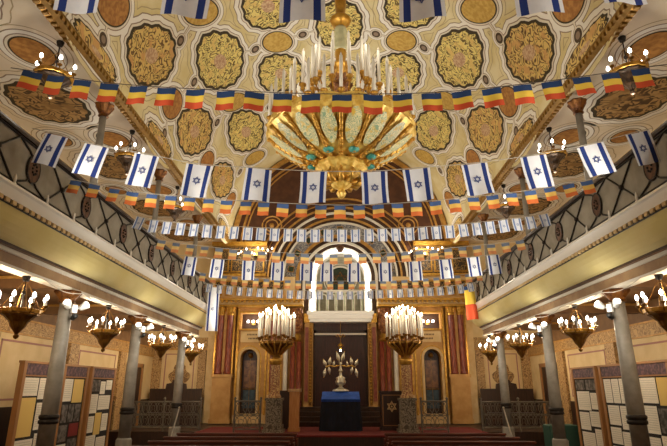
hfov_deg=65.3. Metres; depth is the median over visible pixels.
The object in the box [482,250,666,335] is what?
ceiling
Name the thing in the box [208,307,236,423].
pilaster
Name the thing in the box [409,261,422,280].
flag
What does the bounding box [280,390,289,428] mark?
stand
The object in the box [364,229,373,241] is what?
flag
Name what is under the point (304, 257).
flag
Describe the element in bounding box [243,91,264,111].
flag
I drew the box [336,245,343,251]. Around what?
ornament
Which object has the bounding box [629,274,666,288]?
ceiling
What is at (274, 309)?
candle
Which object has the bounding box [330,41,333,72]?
candle
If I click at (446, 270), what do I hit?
flag
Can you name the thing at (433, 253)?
flag
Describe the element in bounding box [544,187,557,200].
flag
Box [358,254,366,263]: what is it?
flag
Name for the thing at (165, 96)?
flag
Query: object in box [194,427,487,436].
carpet
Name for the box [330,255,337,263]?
flag
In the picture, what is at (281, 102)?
flag
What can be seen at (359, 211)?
flag
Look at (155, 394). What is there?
stall
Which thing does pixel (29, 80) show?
flag
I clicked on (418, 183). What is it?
flag
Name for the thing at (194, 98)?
flag
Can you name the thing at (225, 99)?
flag
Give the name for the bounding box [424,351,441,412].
door
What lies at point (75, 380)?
board
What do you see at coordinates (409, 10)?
flag
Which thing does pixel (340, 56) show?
candle
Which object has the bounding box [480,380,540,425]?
stall
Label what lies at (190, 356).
basket
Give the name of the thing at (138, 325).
floodlight
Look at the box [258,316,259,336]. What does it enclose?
candle
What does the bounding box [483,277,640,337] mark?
cable
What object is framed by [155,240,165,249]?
flag
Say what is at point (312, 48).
candle
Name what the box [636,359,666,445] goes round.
board
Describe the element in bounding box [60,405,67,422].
print
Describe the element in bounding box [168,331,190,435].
column
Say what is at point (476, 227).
flag
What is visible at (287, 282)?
flag
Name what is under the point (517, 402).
balustrade
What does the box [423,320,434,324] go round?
wall sconce
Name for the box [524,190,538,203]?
flag
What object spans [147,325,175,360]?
chandelier
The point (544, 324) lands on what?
floodlight
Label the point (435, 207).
flag
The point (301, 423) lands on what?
step
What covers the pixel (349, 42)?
candle
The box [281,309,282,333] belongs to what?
candle
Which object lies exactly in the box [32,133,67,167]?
flag
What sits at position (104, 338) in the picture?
basket
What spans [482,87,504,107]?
flag
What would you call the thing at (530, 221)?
flag
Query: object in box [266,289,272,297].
flag
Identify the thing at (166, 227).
flag
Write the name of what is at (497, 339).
floodlight
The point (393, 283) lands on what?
flag
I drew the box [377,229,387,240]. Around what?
flag
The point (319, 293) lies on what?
flag
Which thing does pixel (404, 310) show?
candle
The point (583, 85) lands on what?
flag
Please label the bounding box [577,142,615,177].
flag
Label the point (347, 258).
flag
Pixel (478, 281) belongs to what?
string
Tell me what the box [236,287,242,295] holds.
flag
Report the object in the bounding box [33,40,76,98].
chandelier
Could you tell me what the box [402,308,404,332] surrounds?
candle
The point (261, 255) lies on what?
flag
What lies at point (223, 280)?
flag
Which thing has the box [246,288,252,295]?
flag
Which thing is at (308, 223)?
arch
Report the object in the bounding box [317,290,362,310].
balustrade
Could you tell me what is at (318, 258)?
flag
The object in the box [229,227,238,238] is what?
flag
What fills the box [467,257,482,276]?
flag
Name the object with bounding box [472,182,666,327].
balcony
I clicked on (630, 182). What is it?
gallery railing
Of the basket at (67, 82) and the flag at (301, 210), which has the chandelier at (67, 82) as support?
the basket at (67, 82)
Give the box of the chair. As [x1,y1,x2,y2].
[543,424,579,445]
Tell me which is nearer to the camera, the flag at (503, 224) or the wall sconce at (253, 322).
the flag at (503, 224)
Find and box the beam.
[0,244,199,335]
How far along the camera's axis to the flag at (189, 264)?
16.16 m
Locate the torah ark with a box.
[313,323,368,405]
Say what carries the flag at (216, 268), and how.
hanging from the string at (500, 253)
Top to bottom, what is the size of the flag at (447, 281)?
0.286 m
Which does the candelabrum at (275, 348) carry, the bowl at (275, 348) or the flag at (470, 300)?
the bowl at (275, 348)
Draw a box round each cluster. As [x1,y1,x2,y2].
[237,247,272,256]
[409,246,443,255]
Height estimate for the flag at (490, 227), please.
0.330 m
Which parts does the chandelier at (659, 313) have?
hanging rod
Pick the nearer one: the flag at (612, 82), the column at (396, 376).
the flag at (612, 82)
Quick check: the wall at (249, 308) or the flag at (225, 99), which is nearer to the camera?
the flag at (225, 99)
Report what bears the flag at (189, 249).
hanging from the string at (159, 239)
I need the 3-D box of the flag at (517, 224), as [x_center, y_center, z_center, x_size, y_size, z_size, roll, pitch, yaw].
[4.462,0.037,12.604,0.262,0.334,0.044,4,-18,-12]
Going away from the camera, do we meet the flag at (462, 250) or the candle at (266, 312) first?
the flag at (462, 250)
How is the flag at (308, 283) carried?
hanging from the string at (484, 271)
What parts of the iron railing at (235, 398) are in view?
post, post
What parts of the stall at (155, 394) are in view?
armrest, seat, armrest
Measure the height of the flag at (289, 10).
0.606 m
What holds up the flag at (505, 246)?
hanging from the string at (159, 239)
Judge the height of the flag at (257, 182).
0.568 m
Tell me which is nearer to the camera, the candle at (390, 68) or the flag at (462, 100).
the flag at (462, 100)
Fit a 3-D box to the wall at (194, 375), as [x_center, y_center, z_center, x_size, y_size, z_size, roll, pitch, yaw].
[-6.786,5.156,23.612,2.400,8.550,0.630,0,-18,1]
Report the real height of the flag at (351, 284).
0.270 m
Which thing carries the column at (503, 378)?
on the floor
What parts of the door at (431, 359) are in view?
amber pane, blue pane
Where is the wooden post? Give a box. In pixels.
[288,389,301,431]
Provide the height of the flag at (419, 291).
0.299 m
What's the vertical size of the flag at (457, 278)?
0.289 m
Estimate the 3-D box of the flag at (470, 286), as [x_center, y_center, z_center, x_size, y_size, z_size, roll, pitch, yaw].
[4.936,2.324,18.712,0.263,0.321,0.032,2,-18,-8]
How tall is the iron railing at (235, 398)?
1.135 m
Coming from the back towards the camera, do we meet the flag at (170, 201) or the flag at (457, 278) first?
the flag at (457, 278)
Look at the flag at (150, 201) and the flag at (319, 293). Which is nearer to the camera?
the flag at (150, 201)
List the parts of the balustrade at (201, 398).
post, post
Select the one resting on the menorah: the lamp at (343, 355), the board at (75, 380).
the lamp at (343, 355)
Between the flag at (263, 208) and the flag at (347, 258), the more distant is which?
the flag at (347, 258)
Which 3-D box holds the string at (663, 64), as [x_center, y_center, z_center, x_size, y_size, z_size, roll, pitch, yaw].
[0.090,-2.187,7.931,10.202,0.521,0.013,0,-18,1]
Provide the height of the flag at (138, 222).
0.363 m
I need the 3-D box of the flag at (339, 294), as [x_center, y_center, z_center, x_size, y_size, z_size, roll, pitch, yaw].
[0.234,2.607,18.686,0.227,0.291,0.064,1,-18,-5]
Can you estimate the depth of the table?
18.13 m
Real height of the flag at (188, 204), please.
0.268 m
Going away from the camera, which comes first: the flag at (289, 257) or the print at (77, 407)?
the print at (77, 407)
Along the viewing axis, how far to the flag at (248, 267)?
16.16 m
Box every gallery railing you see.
[0,110,212,303]
[468,120,666,301]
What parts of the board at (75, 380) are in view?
post, rail, post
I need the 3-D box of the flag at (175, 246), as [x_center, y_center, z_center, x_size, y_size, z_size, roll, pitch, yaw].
[-4.387,0.688,14.422,0.257,0.300,0.024,-4,-18,11]
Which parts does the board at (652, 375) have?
rail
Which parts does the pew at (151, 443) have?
rail, backrest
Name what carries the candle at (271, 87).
on the chandelier at (324, 140)
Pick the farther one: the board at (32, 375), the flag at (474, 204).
the board at (32, 375)
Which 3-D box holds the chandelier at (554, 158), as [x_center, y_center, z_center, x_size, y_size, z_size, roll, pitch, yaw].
[5.641,-1.874,13.422,0.766,1.270,0.745,0,-18,1]
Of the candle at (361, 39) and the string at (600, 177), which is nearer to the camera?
the string at (600, 177)
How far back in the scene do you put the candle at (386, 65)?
10.04 m
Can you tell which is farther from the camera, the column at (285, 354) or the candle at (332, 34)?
the column at (285, 354)
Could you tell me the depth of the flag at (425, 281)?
17.56 m
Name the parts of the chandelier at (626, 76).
hanging rod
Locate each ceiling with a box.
[0,0,666,243]
[0,276,57,289]
[44,304,129,314]
[110,323,175,330]
[482,250,666,335]
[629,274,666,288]
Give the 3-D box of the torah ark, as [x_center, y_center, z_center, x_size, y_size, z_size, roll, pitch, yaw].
[0.308,6.164,22.739,2.380,3.500,0.320,0,-18,1]
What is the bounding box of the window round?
[324,263,356,294]
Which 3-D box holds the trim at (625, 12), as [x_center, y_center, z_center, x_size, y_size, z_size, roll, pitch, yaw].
[5.344,-2.989,12.049,0.270,0.275,27.300,0,-18,1]
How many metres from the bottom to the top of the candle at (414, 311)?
0.830 m
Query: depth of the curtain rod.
22.97 m
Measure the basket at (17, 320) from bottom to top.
0.490 m
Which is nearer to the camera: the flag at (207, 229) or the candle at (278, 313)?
the flag at (207, 229)
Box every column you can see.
[35,289,81,445]
[89,101,113,184]
[115,315,147,445]
[151,168,166,236]
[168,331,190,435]
[192,214,202,256]
[282,315,287,389]
[289,308,302,406]
[377,308,391,390]
[393,314,398,390]
[478,213,488,267]
[491,331,514,436]
[514,167,530,234]
[535,314,568,445]
[567,97,592,180]
[601,288,650,445]
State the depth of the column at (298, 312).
22.60 m
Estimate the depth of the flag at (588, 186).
9.56 m
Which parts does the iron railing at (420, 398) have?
post, scroll panel, post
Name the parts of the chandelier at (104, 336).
hanging rod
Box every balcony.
[0,174,206,328]
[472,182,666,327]
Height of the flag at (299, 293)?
0.298 m
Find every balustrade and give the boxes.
[131,397,202,430]
[317,290,362,310]
[479,397,550,431]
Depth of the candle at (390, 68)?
11.26 m
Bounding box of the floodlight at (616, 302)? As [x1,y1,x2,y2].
[594,298,621,319]
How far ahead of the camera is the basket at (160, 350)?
16.34 m
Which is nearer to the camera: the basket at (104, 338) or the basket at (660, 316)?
the basket at (660, 316)
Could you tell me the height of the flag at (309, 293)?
0.296 m
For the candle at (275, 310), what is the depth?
18.36 m
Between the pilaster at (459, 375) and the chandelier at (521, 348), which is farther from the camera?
the pilaster at (459, 375)
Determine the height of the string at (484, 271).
0.345 m
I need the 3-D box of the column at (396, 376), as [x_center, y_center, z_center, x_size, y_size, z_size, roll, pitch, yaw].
[2.683,6.196,22.276,0.240,4.500,0.240,0,-18,1]
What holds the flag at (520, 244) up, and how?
hanging from the string at (159, 239)
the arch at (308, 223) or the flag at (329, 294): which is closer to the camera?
the flag at (329, 294)
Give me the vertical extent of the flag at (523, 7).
0.633 m
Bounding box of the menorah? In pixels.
[323,351,357,391]
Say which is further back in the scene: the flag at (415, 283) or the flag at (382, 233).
the flag at (415, 283)
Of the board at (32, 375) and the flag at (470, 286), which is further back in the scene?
the flag at (470, 286)
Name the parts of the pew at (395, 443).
rail, backrest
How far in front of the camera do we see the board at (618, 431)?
13.22 m
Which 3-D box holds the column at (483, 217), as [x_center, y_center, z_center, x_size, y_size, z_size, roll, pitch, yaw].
[5.748,1.252,19.459,0.419,3.270,0.419,-7,-19,22]
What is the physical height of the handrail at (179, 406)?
1.500 m
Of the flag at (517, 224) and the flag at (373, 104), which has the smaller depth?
the flag at (373, 104)
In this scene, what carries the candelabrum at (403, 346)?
on the carpet
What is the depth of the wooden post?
18.04 m
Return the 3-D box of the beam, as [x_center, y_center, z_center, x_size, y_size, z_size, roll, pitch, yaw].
[-5.568,0.718,9.160,0.310,0.310,23.750,0,-18,1]
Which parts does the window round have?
pane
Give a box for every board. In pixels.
[5,360,48,445]
[54,364,90,445]
[79,366,116,445]
[570,366,608,445]
[597,364,631,445]
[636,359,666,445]
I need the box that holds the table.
[319,392,362,430]
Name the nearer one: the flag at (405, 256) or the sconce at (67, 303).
the sconce at (67, 303)
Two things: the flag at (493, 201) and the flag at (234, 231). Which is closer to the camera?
the flag at (493, 201)
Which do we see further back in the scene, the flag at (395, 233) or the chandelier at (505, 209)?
the chandelier at (505, 209)
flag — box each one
[16,70,42,90]
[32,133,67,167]
[43,75,64,94]
[53,0,98,13]
[66,180,80,193]
[69,80,91,99]
[72,143,108,177]
[85,184,99,197]
[96,83,118,101]
[105,188,119,201]
[124,191,138,204]
[125,153,158,187]
[126,86,147,103]
[132,216,144,229]
[144,194,156,207]
[147,220,157,231]
[154,88,175,105]
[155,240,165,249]
[160,0,209,18]
[161,222,171,233]
[163,196,175,208]
[171,243,179,252]
[174,223,185,234]
[180,163,212,197]
[181,256,196,275]
[182,198,194,210]
[185,89,204,108]
[185,245,193,254]
[188,224,198,235]
[199,247,208,255]
[199,273,205,281]
[202,199,213,212]
[202,225,212,237]
[205,286,219,330]
[206,284,212,291]
[209,259,223,277]
[214,248,222,257]
[215,91,234,109]
[215,226,225,237]
[216,285,222,293]
[220,200,232,213]
[220,276,226,283]
[226,286,232,294]
[228,250,236,259]
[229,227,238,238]
[231,277,237,284]
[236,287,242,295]
[239,202,251,214]
[241,168,271,201]
[242,228,252,239]
[242,261,255,279]
[242,280,247,285]
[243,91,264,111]
[243,251,251,260]
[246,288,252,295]
[253,278,258,286]
[256,228,265,240]
[256,289,262,296]
[257,203,269,215]
[257,252,265,260]
[263,279,269,286]
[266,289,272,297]
[269,229,279,240]
[271,262,283,280]
[272,93,291,111]
[272,253,279,262]
[274,280,279,287]
[276,204,288,216]
[276,290,282,297]
[279,0,324,22]
[283,229,292,241]
[285,280,290,287]
[286,253,294,262]
[287,290,292,298]
[295,205,307,216]
[295,281,300,288]
[296,229,305,241]
[297,291,302,298]
[299,172,326,202]
[300,262,312,280]
[301,94,319,113]
[301,254,308,263]
[306,281,311,288]
[307,291,312,298]
[310,230,319,241]
[315,205,326,217]
[315,254,322,263]
[317,281,321,288]
[317,291,322,299]
[320,262,332,281]
[324,229,332,241]
[327,281,332,289]
[327,291,332,299]
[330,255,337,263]
[332,95,351,112]
[334,206,345,218]
[337,230,346,241]
[337,291,342,299]
[338,281,343,288]
[344,254,351,263]
[347,262,360,281]
[347,291,352,298]
[348,282,353,288]
[351,229,359,241]
[353,206,364,218]
[357,291,362,298]
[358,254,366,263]
[359,281,364,288]
[361,171,388,203]
[363,94,382,114]
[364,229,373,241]
[367,291,372,298]
[370,281,375,288]
[372,204,384,217]
[373,254,380,262]
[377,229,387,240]
[377,290,382,297]
[378,262,391,280]
[380,281,386,288]
[387,253,395,262]
[387,290,393,297]
[391,204,403,216]
[391,229,400,240]
[391,281,396,288]
[392,93,412,112]
[397,289,403,297]
[399,0,446,21]
[401,252,409,261]
[401,280,407,287]
[402,167,433,200]
[404,228,414,240]
[407,289,413,296]
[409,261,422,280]
[411,203,422,215]
[412,280,418,286]
[415,251,424,260]
[417,288,423,296]
[418,227,427,239]
[421,93,442,110]
[423,279,428,286]
[427,288,433,295]
[429,201,442,214]
[430,250,438,259]
[431,226,441,238]
[433,278,439,285]
[437,287,443,295]
[439,259,453,278]
[444,249,452,258]
[444,278,450,284]
[445,225,454,237]
[447,286,453,294]
[449,199,461,212]
[452,90,473,109]
[454,275,460,283]
[457,285,464,292]
[458,224,468,236]
[458,247,466,256]
[461,162,494,195]
[464,285,478,319]
[465,274,471,281]
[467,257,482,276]
[467,283,473,291]
[468,197,480,209]
[471,223,482,235]
[473,246,481,255]
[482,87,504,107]
[485,221,495,233]
[486,195,499,208]
[487,244,496,253]
[487,255,502,274]
[498,220,509,232]
[501,242,510,252]
[506,193,519,205]
[512,218,522,230]
[513,84,534,104]
[515,0,564,16]
[515,240,525,250]
[520,154,554,188]
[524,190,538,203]
[525,216,536,228]
[538,214,550,226]
[541,80,565,100]
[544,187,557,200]
[563,183,577,197]
[572,77,596,95]
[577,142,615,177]
[580,180,595,193]
[601,73,623,92]
[604,0,647,4]
[626,130,660,165]
[631,68,655,87]
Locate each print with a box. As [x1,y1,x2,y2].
[56,425,66,442]
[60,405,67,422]
[66,438,75,445]
[67,404,74,421]
[67,422,78,436]
[73,404,80,421]
[92,380,100,390]
[575,380,584,389]
[585,380,595,389]
[658,408,666,433]
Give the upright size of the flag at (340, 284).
0.270 m
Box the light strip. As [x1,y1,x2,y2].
[311,250,368,310]
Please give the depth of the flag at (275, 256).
14.30 m
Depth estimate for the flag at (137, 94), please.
7.88 m
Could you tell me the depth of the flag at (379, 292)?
18.67 m
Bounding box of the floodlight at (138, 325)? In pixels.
[135,322,153,337]
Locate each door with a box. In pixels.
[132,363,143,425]
[240,351,256,412]
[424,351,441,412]
[539,363,556,423]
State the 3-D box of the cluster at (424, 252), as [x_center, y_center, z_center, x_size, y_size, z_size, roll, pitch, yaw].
[4.210,1.300,23.932,1.932,0.395,0.364,0,-18,1]
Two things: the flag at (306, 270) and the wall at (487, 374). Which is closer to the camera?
the flag at (306, 270)
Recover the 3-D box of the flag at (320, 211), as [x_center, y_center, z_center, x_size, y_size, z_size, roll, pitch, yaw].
[-0.233,-0.205,9.489,0.215,0.256,0.034,-1,-18,5]
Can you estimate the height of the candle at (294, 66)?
0.720 m
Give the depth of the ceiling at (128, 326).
18.71 m
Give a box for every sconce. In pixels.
[63,299,89,320]
[247,320,258,324]
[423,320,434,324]
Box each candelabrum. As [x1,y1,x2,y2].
[257,305,295,432]
[385,304,424,432]
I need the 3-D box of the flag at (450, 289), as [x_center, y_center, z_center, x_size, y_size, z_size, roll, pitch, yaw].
[4.198,2.422,18.673,0.244,0.307,0.040,1,-18,-2]
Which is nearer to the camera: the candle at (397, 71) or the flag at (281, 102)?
the flag at (281, 102)
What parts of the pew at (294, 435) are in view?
rail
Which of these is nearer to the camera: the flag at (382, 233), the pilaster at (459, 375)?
the flag at (382, 233)
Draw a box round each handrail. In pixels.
[171,406,179,435]
[502,407,512,436]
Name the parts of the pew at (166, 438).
rail, backrest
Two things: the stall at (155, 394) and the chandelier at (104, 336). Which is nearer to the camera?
the chandelier at (104, 336)
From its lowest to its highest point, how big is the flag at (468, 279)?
0.291 m
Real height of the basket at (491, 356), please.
0.490 m
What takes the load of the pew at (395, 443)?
on the floor
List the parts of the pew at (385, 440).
rail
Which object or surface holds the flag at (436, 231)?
hanging from the string at (548, 212)
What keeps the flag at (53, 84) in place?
hanging from the string at (663, 64)
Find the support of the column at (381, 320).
on the floor
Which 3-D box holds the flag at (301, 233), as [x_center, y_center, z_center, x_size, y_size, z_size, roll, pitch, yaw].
[-0.777,0.306,12.601,0.238,0.314,0.058,1,-18,-3]
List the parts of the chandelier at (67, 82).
hanging rod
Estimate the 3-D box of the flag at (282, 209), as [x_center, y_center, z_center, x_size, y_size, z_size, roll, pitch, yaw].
[-0.935,-0.232,9.518,0.223,0.261,0.027,2,-18,-6]
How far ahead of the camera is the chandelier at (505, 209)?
17.01 m
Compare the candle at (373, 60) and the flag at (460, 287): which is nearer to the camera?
the candle at (373, 60)
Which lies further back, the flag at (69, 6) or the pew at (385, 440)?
the pew at (385, 440)
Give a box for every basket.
[0,311,39,338]
[37,69,71,98]
[91,332,118,351]
[116,154,133,174]
[151,346,170,360]
[166,207,184,221]
[185,353,199,364]
[315,155,366,198]
[482,353,496,364]
[496,205,515,219]
[511,345,530,360]
[546,152,565,172]
[564,331,592,351]
[616,65,645,94]
[645,310,666,331]
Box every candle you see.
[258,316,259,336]
[265,312,266,334]
[267,311,268,333]
[269,86,272,115]
[269,314,270,334]
[273,309,274,332]
[274,78,277,91]
[275,310,276,333]
[277,313,278,335]
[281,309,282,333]
[282,71,285,93]
[283,311,284,333]
[287,315,288,335]
[289,68,292,93]
[292,64,296,94]
[301,51,304,81]
[306,59,309,90]
[311,46,313,77]
[314,44,317,76]
[318,38,320,69]
[322,56,325,87]
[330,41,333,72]
[331,33,334,65]
[339,55,342,86]
[347,32,349,64]
[348,41,350,72]
[356,55,359,87]
[360,37,363,69]
[364,44,367,75]
[367,46,370,77]
[372,58,375,89]
[377,50,380,81]
[385,63,389,94]
[386,316,387,335]
[389,67,392,94]
[394,313,395,333]
[396,70,400,94]
[396,310,397,333]
[399,309,400,333]
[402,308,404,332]
[404,77,407,92]
[404,310,406,333]
[407,309,409,333]
[409,85,413,114]
[410,314,411,334]
[412,310,413,333]
[414,311,415,333]
[417,315,419,335]
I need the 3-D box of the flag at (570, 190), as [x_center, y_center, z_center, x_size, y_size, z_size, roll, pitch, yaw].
[4.345,-0.601,9.537,0.248,0.280,0.043,-4,-18,11]
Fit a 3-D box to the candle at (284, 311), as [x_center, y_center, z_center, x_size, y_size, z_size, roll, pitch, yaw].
[-1.753,3.525,18.439,0.050,0.830,0.050,7,-19,-21]
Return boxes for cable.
[44,279,199,337]
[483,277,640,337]
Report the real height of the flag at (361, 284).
0.270 m
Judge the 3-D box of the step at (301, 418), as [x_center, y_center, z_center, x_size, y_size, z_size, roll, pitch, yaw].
[0.295,7.935,21.128,3.320,0.169,1.320,0,-18,1]
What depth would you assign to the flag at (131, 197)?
9.62 m
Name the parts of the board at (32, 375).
post, rail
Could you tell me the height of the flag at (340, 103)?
0.313 m
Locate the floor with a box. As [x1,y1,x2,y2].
[107,423,544,445]
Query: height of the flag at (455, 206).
0.269 m
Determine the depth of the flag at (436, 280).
17.56 m
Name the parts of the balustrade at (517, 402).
post, post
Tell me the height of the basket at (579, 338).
0.490 m
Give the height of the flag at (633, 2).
0.634 m
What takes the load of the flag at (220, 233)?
hanging from the string at (548, 212)
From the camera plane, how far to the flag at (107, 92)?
7.91 m
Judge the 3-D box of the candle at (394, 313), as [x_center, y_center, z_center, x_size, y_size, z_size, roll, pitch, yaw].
[2.248,3.681,18.928,0.050,0.830,0.050,-7,-19,22]
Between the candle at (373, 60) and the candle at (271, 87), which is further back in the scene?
the candle at (271, 87)
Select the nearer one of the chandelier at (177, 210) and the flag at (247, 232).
the flag at (247, 232)
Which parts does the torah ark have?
door, door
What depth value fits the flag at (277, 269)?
16.12 m
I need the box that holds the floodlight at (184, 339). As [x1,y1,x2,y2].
[182,337,194,348]
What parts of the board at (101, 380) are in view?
post, rail, post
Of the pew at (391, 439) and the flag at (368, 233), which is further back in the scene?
the pew at (391, 439)
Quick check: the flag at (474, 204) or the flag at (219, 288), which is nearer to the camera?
the flag at (474, 204)
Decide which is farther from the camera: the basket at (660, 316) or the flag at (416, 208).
the flag at (416, 208)
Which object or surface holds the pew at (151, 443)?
on the floor
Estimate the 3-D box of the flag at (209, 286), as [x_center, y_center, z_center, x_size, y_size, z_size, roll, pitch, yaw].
[-4.491,2.362,18.820,0.249,0.312,0.032,-2,-18,6]
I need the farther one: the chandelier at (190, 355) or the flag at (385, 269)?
the chandelier at (190, 355)
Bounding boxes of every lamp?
[336,322,344,351]
[341,351,344,362]
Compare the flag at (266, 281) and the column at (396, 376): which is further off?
the column at (396, 376)
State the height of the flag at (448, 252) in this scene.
0.287 m
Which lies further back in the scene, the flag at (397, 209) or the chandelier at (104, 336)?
the chandelier at (104, 336)
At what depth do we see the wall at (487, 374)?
22.84 m
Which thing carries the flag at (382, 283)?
hanging from the string at (484, 271)
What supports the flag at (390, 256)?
hanging from the string at (159, 239)
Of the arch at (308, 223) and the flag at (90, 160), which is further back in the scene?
the arch at (308, 223)
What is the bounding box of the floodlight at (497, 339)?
[487,337,499,348]
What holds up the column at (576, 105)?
on the balcony at (638, 232)
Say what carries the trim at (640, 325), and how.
attached to the wall at (658, 351)
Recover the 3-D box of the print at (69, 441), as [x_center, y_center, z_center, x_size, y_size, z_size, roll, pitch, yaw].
[-6.773,5.804,13.382,0.006,0.488,0.492,0,-18,1]
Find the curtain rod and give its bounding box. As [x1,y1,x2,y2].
[314,333,365,334]
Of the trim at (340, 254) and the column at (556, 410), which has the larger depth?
the trim at (340, 254)
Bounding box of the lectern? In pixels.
[379,391,401,430]
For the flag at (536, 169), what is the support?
hanging from the string at (32, 128)
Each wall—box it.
[0,109,156,406]
[152,244,213,422]
[202,241,313,423]
[231,159,449,269]
[317,257,363,310]
[367,241,479,423]
[467,243,530,423]
[522,119,666,400]
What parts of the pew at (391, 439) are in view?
rail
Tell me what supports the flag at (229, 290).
hanging from the string at (478, 281)
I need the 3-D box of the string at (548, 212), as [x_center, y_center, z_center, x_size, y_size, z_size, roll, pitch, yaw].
[0.158,-0.050,12.708,10.204,0.424,0.013,0,-18,1]
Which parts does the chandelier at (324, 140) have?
enamel panel, enamel panel, enamel panel, candle arm, enamel panel, candle arm, candle arm, candle arm, enamel panel, candle arm, stem, candle arm, lamp shade, candle arm, enamel panel, candle arm, candle arm, candle arm, candle arm, candle arm, enamel panel, candle arm, enamel panel, enamel panel, enamel panel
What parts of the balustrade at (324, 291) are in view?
arch frame, post, rail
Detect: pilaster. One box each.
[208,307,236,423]
[444,306,474,423]
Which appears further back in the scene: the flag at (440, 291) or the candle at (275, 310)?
the flag at (440, 291)
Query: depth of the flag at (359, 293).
18.66 m
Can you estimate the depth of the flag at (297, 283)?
17.59 m
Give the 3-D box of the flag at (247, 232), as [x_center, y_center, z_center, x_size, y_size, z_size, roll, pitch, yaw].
[-2.085,0.265,12.635,0.245,0.321,0.033,-1,-18,2]
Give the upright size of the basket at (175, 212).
0.490 m
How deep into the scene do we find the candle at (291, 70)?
11.28 m
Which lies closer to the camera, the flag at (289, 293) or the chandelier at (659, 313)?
the chandelier at (659, 313)
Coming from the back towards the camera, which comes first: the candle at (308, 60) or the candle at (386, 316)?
the candle at (386, 316)
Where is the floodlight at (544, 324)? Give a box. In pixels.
[529,321,547,337]
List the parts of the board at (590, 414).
post, rail, post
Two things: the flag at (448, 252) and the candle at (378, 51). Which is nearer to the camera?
the candle at (378, 51)
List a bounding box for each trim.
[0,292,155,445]
[32,0,231,243]
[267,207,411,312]
[307,311,373,322]
[308,247,371,310]
[449,2,641,243]
[527,296,666,424]
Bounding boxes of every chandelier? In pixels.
[0,275,48,338]
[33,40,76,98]
[86,305,124,351]
[114,130,144,174]
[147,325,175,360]
[165,186,185,221]
[185,335,203,364]
[265,0,416,198]
[479,335,496,364]
[495,184,516,219]
[506,324,534,360]
[538,127,567,172]
[558,304,597,351]
[606,35,649,94]
[635,274,666,331]
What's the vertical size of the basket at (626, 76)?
0.490 m
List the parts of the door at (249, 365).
blue pane, amber pane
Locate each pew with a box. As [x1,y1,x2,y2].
[147,441,289,445]
[163,436,294,445]
[176,433,298,445]
[383,433,506,445]
[387,437,519,445]
[392,441,535,445]
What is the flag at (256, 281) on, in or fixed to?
hanging from the string at (484, 271)
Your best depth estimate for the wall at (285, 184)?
25.12 m
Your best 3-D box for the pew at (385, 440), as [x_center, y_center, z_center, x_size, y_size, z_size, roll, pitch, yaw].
[3.266,6.554,15.188,3.560,0.790,0.640,0,-18,1]
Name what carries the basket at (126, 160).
on the chandelier at (125, 158)
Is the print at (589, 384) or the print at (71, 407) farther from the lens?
the print at (589, 384)
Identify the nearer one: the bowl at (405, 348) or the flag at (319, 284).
the flag at (319, 284)
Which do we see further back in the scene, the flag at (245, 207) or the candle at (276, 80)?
the candle at (276, 80)
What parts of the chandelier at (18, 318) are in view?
hanging rod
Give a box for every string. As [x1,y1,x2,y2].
[11,64,666,93]
[32,128,651,171]
[70,177,603,204]
[134,212,548,228]
[159,239,524,253]
[181,253,503,261]
[199,271,486,280]
[206,281,479,290]
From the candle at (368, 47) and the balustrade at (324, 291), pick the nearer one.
the candle at (368, 47)
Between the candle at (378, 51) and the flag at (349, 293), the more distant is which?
the flag at (349, 293)
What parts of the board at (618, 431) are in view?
post, rail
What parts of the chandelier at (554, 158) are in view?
hanging rod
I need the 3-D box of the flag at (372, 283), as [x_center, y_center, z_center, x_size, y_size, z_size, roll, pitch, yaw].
[1.324,2.100,17.549,0.206,0.273,0.034,-1,-18,3]
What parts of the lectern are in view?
frame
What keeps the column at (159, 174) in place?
on the balcony at (29, 226)
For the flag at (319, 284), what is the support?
hanging from the string at (484, 271)
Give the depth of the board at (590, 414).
14.55 m
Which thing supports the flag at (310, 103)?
hanging from the string at (663, 64)
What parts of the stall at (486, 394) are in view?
armrest, seat, armrest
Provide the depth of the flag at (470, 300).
19.50 m
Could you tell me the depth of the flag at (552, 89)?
7.82 m
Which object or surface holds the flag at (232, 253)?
hanging from the string at (159, 239)
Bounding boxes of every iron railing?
[233,397,261,432]
[419,397,449,432]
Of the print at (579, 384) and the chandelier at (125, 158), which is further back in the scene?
the print at (579, 384)
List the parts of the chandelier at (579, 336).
hanging rod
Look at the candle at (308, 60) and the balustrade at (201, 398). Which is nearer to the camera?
the candle at (308, 60)
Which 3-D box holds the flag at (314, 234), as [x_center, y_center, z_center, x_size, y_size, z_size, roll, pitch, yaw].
[-0.444,0.314,12.607,0.236,0.312,0.049,-1,-18,4]
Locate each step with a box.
[299,416,380,421]
[299,421,380,426]
[300,406,379,411]
[300,411,379,415]
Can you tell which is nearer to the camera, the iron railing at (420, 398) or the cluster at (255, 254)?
the iron railing at (420, 398)
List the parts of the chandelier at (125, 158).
hanging rod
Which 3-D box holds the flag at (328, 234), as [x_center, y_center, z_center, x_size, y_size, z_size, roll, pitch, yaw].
[-0.117,0.306,12.573,0.237,0.311,0.046,4,-18,-11]
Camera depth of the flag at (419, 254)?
14.26 m
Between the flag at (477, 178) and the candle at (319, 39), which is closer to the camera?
the flag at (477, 178)
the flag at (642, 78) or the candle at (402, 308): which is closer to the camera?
the flag at (642, 78)
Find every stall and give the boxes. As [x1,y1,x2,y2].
[142,380,201,424]
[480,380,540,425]
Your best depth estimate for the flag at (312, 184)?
8.13 m
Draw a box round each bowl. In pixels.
[260,340,292,357]
[388,340,421,357]
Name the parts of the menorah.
stem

